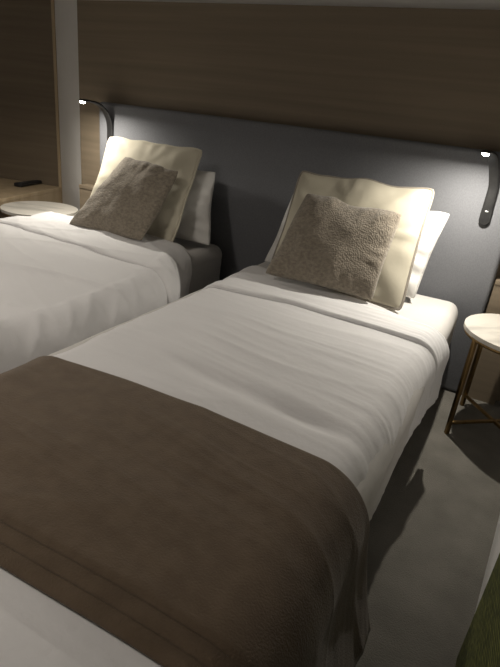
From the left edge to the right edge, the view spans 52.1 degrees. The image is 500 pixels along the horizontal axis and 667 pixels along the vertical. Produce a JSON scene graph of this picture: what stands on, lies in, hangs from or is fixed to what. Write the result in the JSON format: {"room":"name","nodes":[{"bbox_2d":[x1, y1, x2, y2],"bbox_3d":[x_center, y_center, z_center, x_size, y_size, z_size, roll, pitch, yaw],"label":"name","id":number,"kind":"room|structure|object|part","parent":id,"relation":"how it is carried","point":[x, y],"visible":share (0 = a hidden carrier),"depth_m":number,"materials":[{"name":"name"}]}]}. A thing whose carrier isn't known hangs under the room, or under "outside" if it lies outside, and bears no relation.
{"room":"hotel room","nodes":[
{"label":"hotel room","id":0,"kind":"room"},
{"bbox_2d":[54,0,81,210],"bbox_3d":[-0.932,-1.669,3.207,0.478,2.400,0.815,17,26,23],"label":"wall","id":1,"kind":"structure","parent":0,"point":[66,26],"depth_m":3.08,"materials":[{"name":"white paint"}]},
{"bbox_2d":[105,0,499,9],"bbox_3d":[0.858,-1.107,2.402,3.600,2.400,0.810,17,26,23],"label":"wall","id":2,"kind":"structure","parent":0,"point":[442,4],"depth_m":2.03,"materials":[{"name":"white paint"}]},
{"bbox_2d":[79,184,93,208],"bbox_3d":[-0.936,-0.590,3.045,0.132,0.565,0.070,17,26,23],"label":"wood ledge","id":3,"kind":"object","parent":2,"relation":"attached to","point":[85,189],"visible":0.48,"depth_m":2.94,"materials":[{"name":"brown wood"}]},
{"bbox_2d":[77,0,499,400],"bbox_3d":[0.121,-0.714,2.461,2.482,1.481,0.030,17,26,23],"label":"wood wall panel","id":4,"kind":"object","parent":2,"relation":"attached to","point":[428,75],"visible":0.48,"depth_m":2.22,"materials":[{"name":"brown wood"}]},
{"bbox_2d":[99,102,499,391],"bbox_3d":[0.076,-0.488,2.515,2.102,1.010,0.058,17,26,23],"label":"headboard","id":5,"kind":"object","parent":4,"relation":"attached to","point":[257,166],"visible":0.36,"depth_m":2.25,"materials":[{"name":"grey fabric"}]},
{"bbox_2d":[79,99,112,141],"bbox_3d":[-0.785,-1.045,2.623,0.042,0.280,0.236,15,25,18],"label":"reading lamp","id":6,"kind":"object","parent":5,"relation":"attached to","point":[109,123],"visible":0.82,"depth_m":2.66,"materials":[{"name":"black metal"}]},
{"bbox_2d":[479,150,499,224],"bbox_3d":[0.859,-0.529,1.885,0.049,0.280,0.242,25,30,36],"label":"reading lamp","id":7,"kind":"object","parent":5,"relation":"attached to","point":[493,159],"visible":1,"depth_m":1.95,"materials":[{"name":"black metal"}]},
{"bbox_3d":[0.873,-0.562,1.887,0.046,0.216,0.199,26,30,37],"label":"arm","id":8,"kind":"part","parent":7,"relation":"part of","materials":[{"name":"black metal"}]},
{"bbox_2d":[356,387,499,666],"bbox_3d":[-0.982,0.465,1.442,5.200,0.080,5.100,17,26,23],"label":"floor","id":9,"kind":"structure","parent":0,"point":[433,525],"depth_m":1.46,"materials":[{"name":"grey carpet"}]},
{"bbox_2d":[0,0,62,217],"bbox_3d":[-1.761,-1.669,3.001,1.000,2.390,0.700,11,24,10],"label":"wood wall panel","id":10,"kind":"object","parent":9,"relation":"on","point":[29,104],"visible":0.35,"depth_m":3.30,"materials":[{"name":"brown wood"}]},
{"bbox_2d":[14,180,41,186],"bbox_3d":[-1.480,-1.005,3.415,0.056,0.023,0.230,11,24,10],"label":"remote control","id":11,"kind":"object","parent":10,"relation":"on","point":[31,182],"visible":1,"depth_m":3.38,"materials":[{"name":"plastic"}]},
{"bbox_2d":[0,201,77,216],"bbox_3d":[-1.219,-0.524,3.000,0.410,0.421,0.410,9,24,5],"label":"side table","id":12,"kind":"object","parent":9,"relation":"on","point":[20,208],"visible":0.51,"depth_m":2.90,"materials":[{"name":"white stone"}]},
{"bbox_2d":[174,237,221,293],"bbox_3d":[-1.021,-0.075,2.024,0.942,0.429,2.003,17,26,23],"label":"bed","id":13,"kind":"object","parent":9,"relation":"on","point":[206,259],"visible":0.12,"depth_m":2.48,"materials":[{"name":"grey fabric"}]},
{"bbox_2d":[0,211,191,373],"bbox_3d":[-1.030,-0.044,1.809,1.184,0.446,1.744,17,26,23],"label":"duvet","id":14,"kind":"object","parent":13,"relation":"on","point":[63,284],"visible":0.83,"depth_m":1.81,"materials":[{"name":"white fabric"}]},
{"bbox_2d":[69,157,177,239],"bbox_3d":[-0.577,-0.628,2.339,0.438,0.317,0.256,17,26,23],"label":"cushion","id":15,"kind":"object","parent":14,"relation":"on","point":[126,204],"visible":0.99,"depth_m":2.28,"materials":[{"name":"grey fabric"}]},
{"bbox_2d":[90,137,201,241],"bbox_3d":[-0.533,-0.698,2.457,0.584,0.423,0.264,17,26,23],"label":"cushion","id":16,"kind":"object","parent":14,"relation":"on","point":[184,160],"visible":0.47,"depth_m":2.37,"materials":[{"name":"fabric"}]},
{"bbox_2d":[176,170,214,244],"bbox_3d":[-0.474,-0.679,2.548,0.738,0.326,0.172,17,26,23],"label":"pillow","id":17,"kind":"object","parent":13,"relation":"on","point":[195,224],"visible":0.23,"depth_m":2.42,"materials":[{"name":"white fabric"}]},
{"bbox_2d":[47,262,457,520],"bbox_3d":[-0.002,0.246,1.564,0.909,0.428,2.005,17,26,23],"label":"mattress","id":18,"kind":"object","parent":9,"relation":"on","point":[442,315],"visible":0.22,"depth_m":1.40,"materials":[{"name":"white fabric"}]},
{"bbox_2d":[0,265,448,666],"bbox_3d":[-0.062,0.268,1.380,0.917,0.426,1.728,17,26,23],"label":"duvet","id":19,"kind":"object","parent":18,"relation":"on","point":[332,376],"visible":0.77,"depth_m":1.30,"materials":[{"name":"white fabric"}]},
{"bbox_2d":[0,356,370,666],"bbox_3d":[-0.263,0.361,0.952,0.973,0.333,0.499,17,26,23],"label":"blanket","id":20,"kind":"object","parent":19,"relation":"on","point":[193,535],"visible":1,"depth_m":0.79,"materials":[{"name":"brown fabric"}]},
{"bbox_2d":[266,194,400,299],"bbox_3d":[0.315,-0.344,1.935,0.420,0.301,0.250,17,26,23],"label":"cushion","id":21,"kind":"object","parent":19,"relation":"on","point":[329,242],"visible":1,"depth_m":1.88,"materials":[{"name":"grey fabric"}]},
{"bbox_2d":[271,171,433,309],"bbox_3d":[0.390,-0.392,2.034,0.578,0.422,0.287,17,26,23],"label":"cushion","id":22,"kind":"object","parent":18,"relation":"on","point":[414,204],"visible":0.57,"depth_m":1.96,"materials":[{"name":"fabric"}]},
{"bbox_2d":[265,195,449,297],"bbox_3d":[0.421,-0.394,2.141,0.702,0.326,0.184,17,26,23],"label":"pillow","id":23,"kind":"object","parent":18,"relation":"on","point":[436,221],"visible":0.19,"depth_m":2.01,"materials":[{"name":"white fabric"}]},
{"bbox_2d":[444,313,499,433],"bbox_3d":[0.972,0.197,1.940,0.410,0.421,0.410,1,24,-13],"label":"side table","id":24,"kind":"object","parent":9,"relation":"on","point":[483,330],"visible":1,"depth_m":1.92,"materials":[{"name":"white stone"}]},
{"bbox_3d":[0.781,0.205,1.900,0.015,0.398,0.015,1,24,-13],"label":"leg","id":25,"kind":"part","parent":24,"relation":"part of","materials":[{"name":"gold metal"}]},
{"bbox_3d":[0.931,0.127,2.118,0.015,0.398,0.015,1,24,-13],"label":"leg","id":26,"kind":"part","parent":24,"relation":"part of","materials":[{"name":"gold metal"}]},
{"bbox_2d":[455,553,499,666],"bbox_3d":[0.622,0.552,0.505,0.710,0.850,0.705,17,26,23],"label":"armchair","id":27,"kind":"object","parent":9,"relation":"on","point":[480,647],"visible":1,"depth_m":0.87,"materials":[{"name":"green fabric"}]},
{"bbox_2d":[461,277,499,404],"bbox_3d":[1.040,0.040,2.167,0.143,0.538,0.054,17,26,23],"label":"wood ledge","id":28,"kind":"object","parent":9,"relation":"on","point":[485,385],"visible":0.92,"depth_m":2.20,"materials":[{"name":"brown wood"}]},
{"bbox_2d":[474,516,499,614],"bbox_3d":[0.939,-0.398,0.813,0.452,2.400,0.600,17,26,23],"label":"wall pier","id":29,"kind":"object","parent":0,"point":[495,549],"depth_m":1.30,"materials":[{"name":"white paint"}]}
]}

